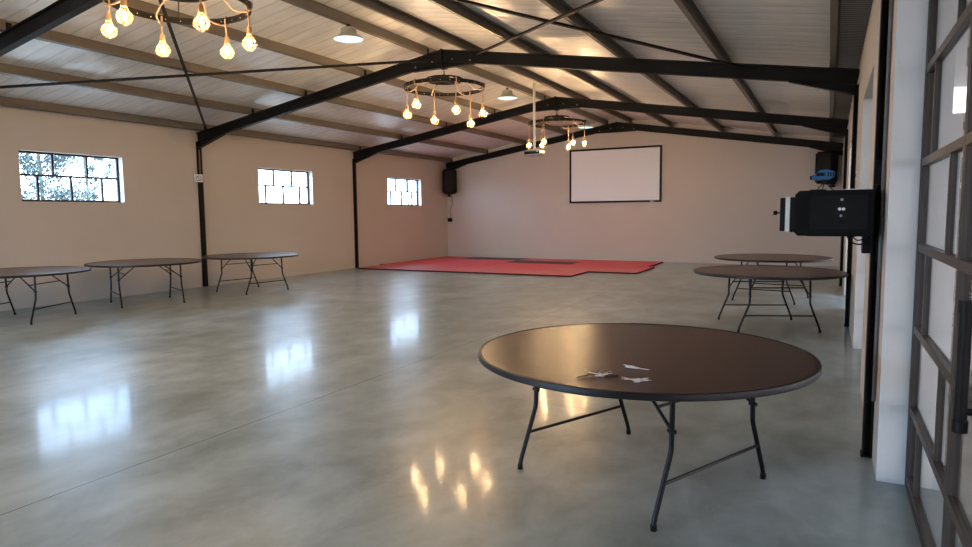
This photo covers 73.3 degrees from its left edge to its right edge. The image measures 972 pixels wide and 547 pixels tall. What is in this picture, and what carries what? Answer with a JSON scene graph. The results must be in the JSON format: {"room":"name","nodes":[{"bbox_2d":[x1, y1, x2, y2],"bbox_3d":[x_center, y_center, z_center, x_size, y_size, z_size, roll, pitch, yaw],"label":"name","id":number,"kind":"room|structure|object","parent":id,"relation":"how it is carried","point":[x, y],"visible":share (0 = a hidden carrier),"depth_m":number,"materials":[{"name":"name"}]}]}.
{"room":"event hall","nodes":[
{"label":"event hall","id":0,"kind":"room"},
{"bbox_2d":[0,106,447,310],"bbox_3d":[-7.614,-1.220,12.130,0.250,3.470,26.850,2,6,28],"label":"wall","id":1,"kind":"structure","parent":0,"point":[156,215],"depth_m":14.08,"materials":[{"name":"beige paint"}]},
{"bbox_2d":[18,150,120,201],"bbox_3d":[-7.665,-1.757,12.047,0.040,0.875,1.850,2,6,28],"label":"window","id":2,"kind":"structure","parent":1,"relation":"in","point":[86,176],"depth_m":12.06,"materials":[{"name":"metal"}]},
{"bbox_2d":[258,168,309,204],"bbox_3d":[-5.205,-2.210,16.731,0.040,0.875,1.870,2,6,28],"label":"window","id":3,"kind":"structure","parent":1,"relation":"in","point":[272,170],"depth_m":16.81,"materials":[{"name":"metal"}]},
{"bbox_2d":[387,178,417,205],"bbox_3d":[-2.770,-2.659,21.366,0.040,0.875,1.900,2,6,28],"label":"window","id":4,"kind":"structure","parent":1,"relation":"in","point":[416,191],"depth_m":21.61,"materials":[{"name":"metal"}]},
{"bbox_2d":[442,169,456,196],"bbox_3d":[-1.305,-3.220,23.242,0.500,0.960,0.513,-1,5,-7],"label":"loudspeaker","id":5,"kind":"object","parent":1,"relation":"attached to","point":[449,176],"visible":1,"depth_m":22.99,"materials":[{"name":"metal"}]},
{"bbox_2d":[444,171,454,191],"bbox_3d":[-1.273,-3.247,22.990,0.380,0.740,0.011,-1,5,-7],"label":"grille","id":6,"kind":"object","parent":5,"relation":"attached to","point":[449,176],"depth_m":22.98,"materials":[{"name":"metal"}]},
{"bbox_2d":[0,0,616,157],"bbox_3d":[-4.926,-3.381,10.508,6.670,1.134,27.150,2,6,28],"label":"ceiling","id":7,"kind":"structure","parent":0,"point":[279,21],"depth_m":11.23,"materials":[{"name":"white metal"}]},
{"bbox_2d":[102,0,566,133],"bbox_3d":[-3.486,-3.484,9.741,0.095,0.149,26.349,2,6,28],"label":"roof beam","id":8,"kind":"structure","parent":7,"relation":"attached to","point":[233,34],"depth_m":10.52,"materials":[{"name":"brown metal"}]},
{"bbox_2d":[281,0,607,124],"bbox_3d":[-2.265,-3.660,9.083,0.095,0.149,26.349,2,6,28],"label":"roof beam","id":9,"kind":"structure","parent":7,"relation":"attached to","point":[315,7],"depth_m":10.60,"materials":[{"name":"brown metal"}]},
{"bbox_2d":[333,24,363,43],"bbox_3d":[-2.013,-3.550,9.557,0.450,0.247,0.450,2,6,28],"label":"dome lamp","id":10,"kind":"object","parent":9,"relation":"hanging from","point":[348,34],"visible":1,"depth_m":9.48,"materials":[{"name":"metal"}]},
{"bbox_2d":[334,36,362,42],"bbox_3d":[-2.012,-3.434,9.567,0.428,0.006,0.428,2,6,28],"label":"diffuser","id":11,"kind":"object","parent":10,"relation":"attached to","point":[342,39],"depth_m":9.58,"materials":[{"name":"white plastic"}]},
{"bbox_2d":[497,85,516,99],"bbox_3d":[0.466,-3.965,14.280,0.450,0.264,0.450,2,6,28],"label":"dome lamp","id":12,"kind":"object","parent":9,"relation":"hanging from","point":[507,94],"visible":1,"depth_m":14.20,"materials":[{"name":"metal"}]},
{"bbox_2d":[498,97,516,99],"bbox_3d":[0.468,-3.841,14.291,0.428,0.006,0.428,2,6,28],"label":"diffuser","id":13,"kind":"object","parent":12,"relation":"attached to","point":[500,98],"depth_m":14.34,"materials":[{"name":"white plastic"}]},
{"bbox_2d":[578,120,592,128],"bbox_3d":[2.876,-4.379,18.869,0.450,0.323,0.450,2,6,28],"label":"dome lamp","id":14,"kind":"object","parent":9,"relation":"hanging from","point":[587,125],"visible":0.77,"depth_m":18.78,"materials":[{"name":"metal"}]},
{"bbox_2d":[524,83,544,155],"bbox_3d":[1.111,-3.531,14.963,0.400,1.622,0.350,2,6,28],"label":"projector","id":15,"kind":"object","parent":7,"relation":"hanging from","point":[531,152],"visible":1,"depth_m":14.92,"materials":[{"name":"grey metal"}]},
{"bbox_2d":[0,262,920,546],"bbox_3d":[-1.903,0.847,9.329,13.200,0.250,26.950,2,6,28],"label":"floor","id":16,"kind":"structure","parent":0,"point":[353,407],"depth_m":4.74,"materials":[{"name":"concrete"}]},
{"bbox_2d":[0,266,90,324],"bbox_3d":[-7.132,0.335,10.014,1.896,0.749,1.896,0,5,1],"label":"folding table","id":17,"kind":"object","parent":16,"relation":"on","point":[17,272],"visible":1,"depth_m":10.04,"materials":[{"name":"black plastic"}]},
{"bbox_2d":[84,258,201,307],"bbox_3d":[-6.162,0.158,11.845,1.896,0.749,1.896,-5,7,-39],"label":"folding table","id":18,"kind":"object","parent":16,"relation":"on","point":[152,262],"visible":0.99,"depth_m":11.69,"materials":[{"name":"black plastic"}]},
{"bbox_2d":[201,252,298,294],"bbox_3d":[-4.851,-0.011,13.544,1.896,0.749,1.896,3,6,35],"label":"folding table","id":19,"kind":"object","parent":16,"relation":"on","point":[256,255],"visible":1,"depth_m":13.40,"materials":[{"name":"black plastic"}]},
{"bbox_2d":[358,264,416,269],"bbox_3d":[-2.853,-0.181,19.071,1.192,0.040,1.302,2,6,28],"label":"floor mat","id":20,"kind":"object","parent":16,"relation":"on","point":[377,267],"visible":0.87,"depth_m":18.82,"materials":[{"name":"red plastic"}]},
{"bbox_2d":[380,262,425,264],"bbox_3d":[-2.500,-0.286,20.173,1.192,0.040,0.972,2,6,28],"label":"floor mat","id":21,"kind":"object","parent":16,"relation":"on","point":[394,263],"visible":0.58,"depth_m":20.18,"materials":[{"name":"red plastic"}]},
{"bbox_2d":[392,266,451,271],"bbox_3d":[-1.737,-0.139,18.489,1.312,0.040,1.302,2,6,28],"label":"floor mat","id":22,"kind":"object","parent":16,"relation":"on","point":[412,268],"visible":0.86,"depth_m":18.27,"materials":[{"name":"red plastic"}]},
{"bbox_2d":[403,260,441,262],"bbox_3d":[-2.046,-0.369,21.038,1.192,0.040,0.972,2,6,28],"label":"floor mat","id":23,"kind":"object","parent":16,"relation":"on","point":[414,261],"visible":0.46,"depth_m":21.00,"materials":[{"name":"red plastic"}]},
{"bbox_2d":[419,258,456,260],"bbox_3d":[-1.592,-0.453,21.902,1.192,0.040,0.972,2,6,28],"label":"floor mat","id":24,"kind":"object","parent":16,"relation":"on","point":[434,259],"visible":0.56,"depth_m":21.86,"materials":[{"name":"red plastic"}]},
{"bbox_2d":[0,0,888,458],"bbox_3d":[-3.146,-1.237,6.838,12.571,4.380,0.110,2,6,28],"label":"frame","id":25,"kind":"object","parent":16,"relation":"on","point":[58,12],"visible":0.81,"depth_m":4.09,"materials":[{"name":"brown metal"}]},
{"bbox_2d":[101,0,256,58],"bbox_3d":[-3.143,-2.730,6.692,1.490,0.815,1.401,-1,5,-3],"label":"chandelier","id":26,"kind":"object","parent":25,"relation":"hanging from","point":[121,5],"visible":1,"depth_m":6.97,"materials":[{"name":"black metal"}]},
{"bbox_2d":[105,13,111,21],"bbox_3d":[-3.806,-2.584,6.585,0.056,0.078,0.055,2,6,28],"label":"socket","id":27,"kind":"object","parent":26,"relation":"attached to","point":[108,18],"depth_m":6.57,"materials":[{"name":"gold metal"}]},
{"bbox_2d":[120,0,126,6],"bbox_3d":[-3.369,-2.522,6.073,0.056,0.078,0.055,2,6,28],"label":"socket","id":28,"kind":"object","parent":26,"relation":"attached to","point":[123,3],"depth_m":6.06,"materials":[{"name":"gold metal"}]},
{"bbox_2d":[160,34,164,41],"bbox_3d":[-3.578,-2.605,7.221,0.056,0.078,0.055,2,6,28],"label":"socket","id":29,"kind":"object","parent":26,"relation":"attached to","point":[162,37],"depth_m":7.20,"materials":[{"name":"gold metal"}]},
{"bbox_2d":[198,4,203,13],"bbox_3d":[-2.705,-2.510,6.196,0.056,0.078,0.055,2,6,28],"label":"socket","id":30,"kind":"object","parent":26,"relation":"attached to","point":[200,7],"depth_m":6.17,"materials":[{"name":"gold metal"}]},
{"bbox_2d":[224,36,228,43],"bbox_3d":[-2.914,-2.622,7.340,0.056,0.078,0.055,2,6,28],"label":"socket","id":31,"kind":"object","parent":26,"relation":"attached to","point":[226,39],"depth_m":7.32,"materials":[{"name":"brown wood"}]},
{"bbox_2d":[246,26,251,34],"bbox_3d":[-2.477,-2.540,6.831,0.056,0.078,0.055,2,6,28],"label":"socket","id":32,"kind":"object","parent":26,"relation":"attached to","point":[248,30],"depth_m":6.81,"materials":[{"name":"gold metal"}]},
{"bbox_2d":[0,59,425,88],"bbox_3d":[-4.728,-3.175,10.447,7.636,0.875,0.045,-2,5,-15],"label":"brace","id":33,"kind":"object","parent":25,"relation":"attached to","point":[418,60],"visible":1,"depth_m":10.51,"materials":[{"name":"black metal"}]},
{"bbox_2d":[0,96,452,161],"bbox_3d":[-7.334,-2.932,11.816,0.095,0.149,26.349,2,6,28],"label":"roof beam","id":34,"kind":"structure","parent":25,"relation":"on","point":[4,101],"depth_m":13.30,"materials":[{"name":"brown metal"}]},
{"bbox_2d":[0,63,487,153],"bbox_3d":[-6.051,-3.116,11.124,0.095,0.149,26.349,2,6,28],"label":"roof beam","id":35,"kind":"structure","parent":25,"relation":"on","point":[7,69],"depth_m":12.03,"materials":[{"name":"brown metal"}]},
{"bbox_2d":[0,19,526,143],"bbox_3d":[-4.769,-3.300,10.433,0.095,0.149,26.349,2,6,28],"label":"roof beam","id":36,"kind":"structure","parent":25,"relation":"on","point":[50,36],"depth_m":10.74,"materials":[{"name":"brown metal"}]},
{"bbox_2d":[350,0,633,122],"bbox_3d":[-1.541,-3.607,8.708,0.095,0.149,26.349,2,6,28],"label":"beam","id":37,"kind":"structure","parent":25,"relation":"attached to","point":[378,6],"depth_m":10.50,"materials":[{"name":"brown metal"}]},
{"bbox_2d":[475,0,603,54],"bbox_3d":[0.876,-2.972,7.522,0.045,0.850,7.169,-2,5,-17],"label":"brace","id":38,"kind":"object","parent":25,"relation":"attached to","point":[593,2],"visible":1,"depth_m":8.01,"materials":[{"name":"black metal"}]},
{"bbox_2d":[674,0,777,136],"bbox_3d":[2.116,-2.808,6.864,0.095,0.149,26.349,2,6,28],"label":"beam","id":39,"kind":"structure","parent":25,"relation":"on","point":[689,9],"depth_m":8.31,"materials":[{"name":"brown metal"}]},
{"bbox_2d":[773,189,878,253],"bbox_3d":[2.123,-0.321,4.094,0.593,0.387,0.476,2,6,28],"label":"speaker","id":40,"kind":"object","parent":25,"relation":"attached to","point":[845,213],"visible":0.99,"depth_m":3.88},
{"bbox_2d":[810,169,834,189],"bbox_3d":[2.043,-0.567,3.968,0.134,0.125,0.091,2,6,28],"label":"light","id":41,"kind":"object","parent":40,"relation":"on","point":[826,174],"visible":0.96,"depth_m":3.94,"materials":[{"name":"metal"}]},
{"bbox_2d":[816,172,833,175],"bbox_3d":[2.039,-0.596,3.926,0.095,0.024,0.003,2,6,28],"label":"vent","id":42,"kind":"object","parent":41,"relation":"attached to","point":[818,173],"depth_m":3.93,"materials":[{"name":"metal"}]},
{"bbox_2d":[829,0,840,141],"bbox_3d":[3.341,-2.540,6.246,0.095,0.149,26.349,2,6,28],"label":"beam","id":43,"kind":"structure","parent":25,"relation":"on","point":[835,5],"depth_m":7.27,"materials":[{"name":"brown metal"}]},
{"bbox_2d":[873,161,881,184],"bbox_3d":[2.342,-0.602,3.907,0.038,0.140,0.065,2,6,28],"label":"power adapter","id":44,"kind":"object","parent":25,"relation":"attached to","point":[877,164],"visible":0.99,"depth_m":3.88,"materials":[{"name":"black plastic"}]},
{"bbox_2d":[875,185,878,261],"bbox_3d":[2.344,-0.302,3.921,0.015,0.461,0.030,-2,6,-20],"label":"power cable","id":45,"kind":"object","parent":44,"relation":"hanging from","point":[876,185],"visible":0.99,"depth_m":3.91,"materials":[{"name":"black plastic"}]},
{"bbox_2d":[417,263,485,266],"bbox_3d":[-1.038,-0.230,19.411,2.092,0.040,0.972,2,6,28],"label":"floor mat","id":46,"kind":"object","parent":16,"relation":"on","point":[426,264],"visible":0.64,"depth_m":19.34,"materials":[{"name":"red plastic"}]},
{"bbox_2d":[436,256,471,258],"bbox_3d":[-1.136,-0.537,22.771,1.192,0.040,0.982,2,6,28],"label":"floor mat","id":47,"kind":"object","parent":16,"relation":"on","point":[447,257],"visible":0.42,"depth_m":22.76,"materials":[{"name":"red plastic"}]},
{"bbox_2d":[432,267,494,273],"bbox_3d":[-0.572,-0.095,17.881,1.302,0.040,1.302,2,6,28],"label":"floor mat","id":48,"kind":"object","parent":16,"relation":"on","point":[473,270],"visible":0.89,"depth_m":17.60,"materials":[{"name":"red plastic"}]},
{"bbox_2d":[434,261,503,264],"bbox_3d":[-0.584,-0.314,20.275,2.092,0.040,0.972,2,6,28],"label":"floor mat","id":49,"kind":"object","parent":16,"relation":"on","point":[446,262],"visible":0.52,"depth_m":20.29,"materials":[{"name":"red plastic"}]},
{"bbox_2d":[449,259,516,262],"bbox_3d":[-0.130,-0.398,21.140,2.092,0.040,0.972,2,6,28],"label":"floor mat","id":50,"kind":"object","parent":16,"relation":"on","point":[469,260],"visible":0.63,"depth_m":21.14,"materials":[{"name":"red plastic"}]},
{"bbox_2d":[464,257,529,259],"bbox_3d":[0.326,-0.482,22.008,2.092,0.040,0.982,2,6,28],"label":"floor mat","id":51,"kind":"object","parent":16,"relation":"on","point":[485,258],"visible":0.64,"depth_m":22.02,"materials":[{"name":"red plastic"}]},
{"bbox_2d":[475,268,536,274],"bbox_3d":[0.594,-0.051,17.273,1.312,0.040,1.302,2,6,28],"label":"floor mat","id":52,"kind":"object","parent":16,"relation":"on","point":[501,271],"visible":0.86,"depth_m":17.06,"materials":[{"name":"red plastic"}]},
{"bbox_2d":[477,265,554,269],"bbox_3d":[0.836,-0.160,18.433,2.122,0.040,0.972,2,6,28],"label":"floor mat","id":53,"kind":"object","parent":16,"relation":"on","point":[486,266],"visible":0.59,"depth_m":18.37,"materials":[{"name":"red plastic"}]},
{"bbox_2d":[195,49,859,326],"bbox_3d":[-0.723,-1.684,11.452,12.571,4.380,0.110,2,6,28],"label":"frame","id":54,"kind":"object","parent":16,"relation":"on","point":[841,80],"visible":0.94,"depth_m":10.21,"materials":[{"name":"brown metal"}]},
{"bbox_2d":[158,0,207,131],"bbox_3d":[-4.795,-3.186,10.481,0.045,0.915,7.454,-2,6,-19],"label":"brace","id":55,"kind":"object","parent":54,"relation":"attached to","point":[160,1],"visible":1,"depth_m":9.81,"materials":[{"name":"black metal"}]},
{"bbox_2d":[194,174,202,181],"bbox_3d":[-6.260,-2.074,14.227,0.170,0.170,0.018,-4,6,-32],"label":"no smoking sign","id":56,"kind":"object","parent":54,"relation":"attached to","point":[197,177],"visible":1,"depth_m":14.22,"materials":[{"name":"white plastic"}]},
{"bbox_2d":[198,150,200,173],"bbox_3d":[-6.250,-2.433,14.254,0.012,0.530,0.030,2,6,28],"label":"conduit","id":57,"kind":"object","parent":54,"relation":"attached to","point":[198,150],"visible":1,"depth_m":14.25,"materials":[{"name":"black metal"}]},
{"bbox_2d":[404,66,486,127],"bbox_3d":[-0.719,-3.091,11.314,1.441,0.979,1.467,2,6,28],"label":"chandelier","id":58,"kind":"object","parent":54,"relation":"hanging from","point":[444,79],"visible":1,"depth_m":11.23,"materials":[{"name":"black metal"}]},
{"bbox_2d":[451,0,744,68],"bbox_3d":[0.232,-3.157,7.843,7.065,0.936,0.045,-2,6,-19],"label":"brace","id":59,"kind":"object","parent":54,"relation":"attached to","point":[468,2],"visible":1,"depth_m":8.27,"materials":[{"name":"black metal"}]},
{"bbox_2d":[492,263,568,266],"bbox_3d":[1.290,-0.243,19.297,2.122,0.040,0.972,2,6,28],"label":"floor mat","id":60,"kind":"object","parent":16,"relation":"on","point":[511,264],"visible":0.59,"depth_m":19.27,"materials":[{"name":"red plastic"}]},
{"bbox_2d":[505,260,578,263],"bbox_3d":[1.744,-0.327,20.162,2.122,0.040,0.972,2,6,28],"label":"floor mat","id":61,"kind":"object","parent":16,"relation":"on","point":[517,261],"visible":0.64,"depth_m":20.11,"materials":[{"name":"black plastic"}]},
{"bbox_2d":[521,270,587,276],"bbox_3d":[1.763,-0.007,16.663,1.312,0.040,1.302,2,6,28],"label":"floor mat","id":62,"kind":"object","parent":16,"relation":"on","point":[553,273],"visible":1,"depth_m":16.41,"materials":[{"name":"red plastic"}]},
{"bbox_2d":[523,258,587,261],"bbox_3d":[2.201,-0.411,21.031,2.122,0.040,0.982,2,6,28],"label":"floor mat","id":63,"kind":"object","parent":16,"relation":"on","point":[530,259],"visible":0.63,"depth_m":20.93,"materials":[{"name":"red plastic"}]},
{"bbox_2d":[545,267,645,273],"bbox_3d":[2.887,-0.082,17.363,2.492,0.040,0.972,2,6,28],"label":"floor mat","id":64,"kind":"object","parent":16,"relation":"on","point":[590,270],"visible":0.89,"depth_m":17.13,"materials":[{"name":"red plastic"}]},
{"bbox_2d":[352,96,848,285],"bbox_3d":[1.728,-2.136,16.118,12.571,4.380,0.110,2,6,28],"label":"frame","id":65,"kind":"object","parent":16,"relation":"on","point":[831,125],"visible":0.93,"depth_m":15.28,"materials":[{"name":"brown metal"}]},
{"bbox_2d":[526,108,586,148],"bbox_3d":[1.732,-3.547,15.979,1.404,0.969,1.497,2,6,28],"label":"chandelier","id":66,"kind":"object","parent":65,"relation":"hanging from","point":[556,117],"visible":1,"depth_m":15.83,"materials":[{"name":"black metal"}]},
{"bbox_2d":[560,264,654,270],"bbox_3d":[3.341,-0.166,18.227,2.492,0.040,0.972,2,6,28],"label":"floor mat","id":67,"kind":"object","parent":16,"relation":"on","point":[569,265],"visible":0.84,"depth_m":18.11,"materials":[{"name":"red plastic"}]},
{"bbox_2d":[574,262,655,266],"bbox_3d":[3.707,-0.253,19.138,2.292,0.040,0.972,2,6,28],"label":"floor mat","id":68,"kind":"object","parent":16,"relation":"on","point":[579,263],"visible":0.76,"depth_m":19.06,"materials":[{"name":"red plastic"}]},
{"bbox_2d":[584,260,662,264],"bbox_3d":[4.163,-0.337,20.007,2.292,0.040,0.982,2,6,28],"label":"floor mat","id":69,"kind":"object","parent":16,"relation":"on","point":[598,261],"visible":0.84,"depth_m":20.02,"materials":[{"name":"red plastic"}]},
{"bbox_2d":[478,323,821,531],"bbox_3d":[0.906,0.818,3.856,1.896,0.749,1.896,-5,7,-37],"label":"folding table","id":70,"kind":"object","parent":16,"relation":"on","point":[684,363],"visible":1,"depth_m":3.53,"materials":[{"name":"wood"}]},
{"bbox_2d":[576,369,618,377],"bbox_3d":[0.547,0.493,3.209,0.218,0.028,0.110,-2,5,-10],"label":"bunch","id":71,"kind":"object","parent":70,"relation":"on","point":[599,373],"visible":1,"depth_m":3.22,"materials":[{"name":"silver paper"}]},
{"bbox_2d":[621,377,650,381],"bbox_3d":[0.712,0.504,3.094,0.142,0.022,0.085,0,5,8],"label":"bunch","id":72,"kind":"object","parent":70,"relation":"on","point":[635,379],"visible":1,"depth_m":3.09,"materials":[{"name":"white paper"}]},
{"bbox_2d":[624,364,648,369],"bbox_3d":[0.771,0.484,3.363,0.158,0.010,0.035,4,7,44],"label":"bunch","id":73,"kind":"object","parent":70,"relation":"on","point":[626,366],"visible":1,"depth_m":3.37,"materials":[{"name":"white paper"}]},
{"bbox_2d":[694,265,847,332],"bbox_3d":[3.791,0.336,8.812,1.896,0.749,1.896,0,5,6],"label":"folding table","id":74,"kind":"object","parent":16,"relation":"on","point":[751,272],"visible":1,"depth_m":8.48,"materials":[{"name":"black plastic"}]},
{"bbox_2d":[714,254,832,304],"bbox_3d":[5.003,0.081,11.460,1.896,0.749,1.896,3,7,38],"label":"folding table","id":75,"kind":"object","parent":16,"relation":"on","point":[764,258],"visible":0.78,"depth_m":11.20,"materials":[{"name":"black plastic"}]},
{"bbox_2d":[349,0,829,136],"bbox_3d":[0.701,-3.220,7.568,6.030,1.031,27.150,2,6,28],"label":"ceiling","id":76,"kind":"structure","parent":0,"point":[769,32],"depth_m":9.09,"materials":[{"name":"white metal"}]},
{"bbox_2d":[428,0,672,126],"bbox_3d":[-0.476,-3.374,8.171,0.095,0.149,26.349,2,6,28],"label":"beam","id":77,"kind":"structure","parent":76,"relation":"attached to","point":[460,10],"depth_m":9.92,"materials":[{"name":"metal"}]},
{"bbox_2d":[539,0,723,131],"bbox_3d":[0.820,-3.091,7.517,0.095,0.149,26.349,2,6,28],"label":"beam","id":78,"kind":"structure","parent":76,"relation":"attached to","point":[560,7],"depth_m":9.36,"materials":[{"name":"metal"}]},
{"bbox_2d":[447,118,843,266],"bbox_3d":[4.228,-2.570,20.856,13.060,4.730,0.250,2,6,28],"label":"wall","id":79,"kind":"structure","parent":0,"point":[720,196],"depth_m":20.24,"materials":[{"name":"beige paint"}]},
{"bbox_2d":[569,145,661,202],"bbox_3d":[4.066,-3.117,20.716,2.985,1.730,0.053,2,6,28],"label":"projection screen","id":80,"kind":"object","parent":79,"relation":"attached to","point":[634,173],"visible":1,"depth_m":20.67,"materials":[{"name":"white fabric"}]},
{"bbox_2d":[445,122,843,168],"bbox_3d":[4.114,-4.086,20.549,12.571,1.351,0.108,2,6,28],"label":"frame","id":81,"kind":"object","parent":79,"relation":"attached to","point":[615,127],"visible":0.96,"depth_m":19.92,"materials":[{"name":"brown metal"}]},
{"bbox_2d":[815,151,838,187],"bbox_3d":[9.270,-2.816,17.682,0.513,0.960,0.500,-4,6,-32],"label":"loudspeaker","id":82,"kind":"object","parent":79,"relation":"attached to","point":[824,160],"visible":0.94,"depth_m":17.51,"materials":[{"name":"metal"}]},
{"bbox_2d":[816,153,830,181],"bbox_3d":[9.057,-2.852,17.543,0.011,0.740,0.380,-4,6,-32],"label":"grille","id":83,"kind":"object","parent":82,"relation":"attached to","point":[823,160],"depth_m":17.53,"materials":[{"name":"metal"}]},
{"bbox_2d":[833,0,872,137],"bbox_3d":[3.692,-2.567,6.060,0.710,0.174,27.150,2,6,28],"label":"ceiling","id":84,"kind":"structure","parent":0,"point":[854,15],"depth_m":7.56,"materials":[{"name":"white metal"}]},
{"bbox_2d":[839,0,928,484],"bbox_3d":[3.746,-0.791,6.204,0.270,3.470,26.850,2,6,28],"label":"wall","id":85,"kind":"structure","parent":0,"point":[910,17],"depth_m":3.65,"materials":[{"name":"beige paint"}]},
{"bbox_2d":[872,0,893,400],"bbox_3d":[2.328,-0.674,3.814,0.022,2.900,0.021,2,6,28],"label":"conduit","id":86,"kind":"object","parent":85,"relation":"attached to","point":[891,2],"visible":1,"depth_m":3.83,"materials":[{"name":"black metal"}]},
{"bbox_2d":[904,0,971,546],"bbox_3d":[1.697,-0.058,2.362,0.128,2.750,2.750,2,6,28],"label":"door","id":87,"kind":"structure","parent":85,"relation":"in","point":[938,466],"depth_m":2.79,"materials":[{"name":"metal"}]},
{"label":"outside","id":88,"kind":"structure","parent":0,"visible":0},
{"bbox_3d":[-1.892,0.302,18.029,120.000,0.248,130.000,2,6,28],"label":"ground","id":89,"kind":"structure","parent":88,"visible":0},
{"bbox_2d":[19,153,91,199],"bbox_3d":[-15.279,-2.845,22.522,3.365,5.469,2.783,2,6,28],"label":"tree","id":90,"kind":"object","parent":89,"relation":"on","point":[25,159],"visible":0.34,"depth_m":22.28,"materials":[{"name":"green plant"}]},
{"bbox_2d":[49,157,114,199],"bbox_3d":[-17.320,-3.631,28.174,2.625,6.044,2.845,0,5,6],"label":"tree","id":91,"kind":"object","parent":89,"relation":"on","point":[89,192],"visible":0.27,"depth_m":28.22,"materials":[{"name":"green plant"}]},
{"bbox_2d":[388,180,414,204],"bbox_3d":[-5.544,-5.273,45.350,3.504,5.948,3.304,-1,5,-7],"label":"tree","id":92,"kind":"object","parent":89,"relation":"on","point":[410,183],"visible":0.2,"depth_m":45.48,"materials":[{"name":"green plant"}]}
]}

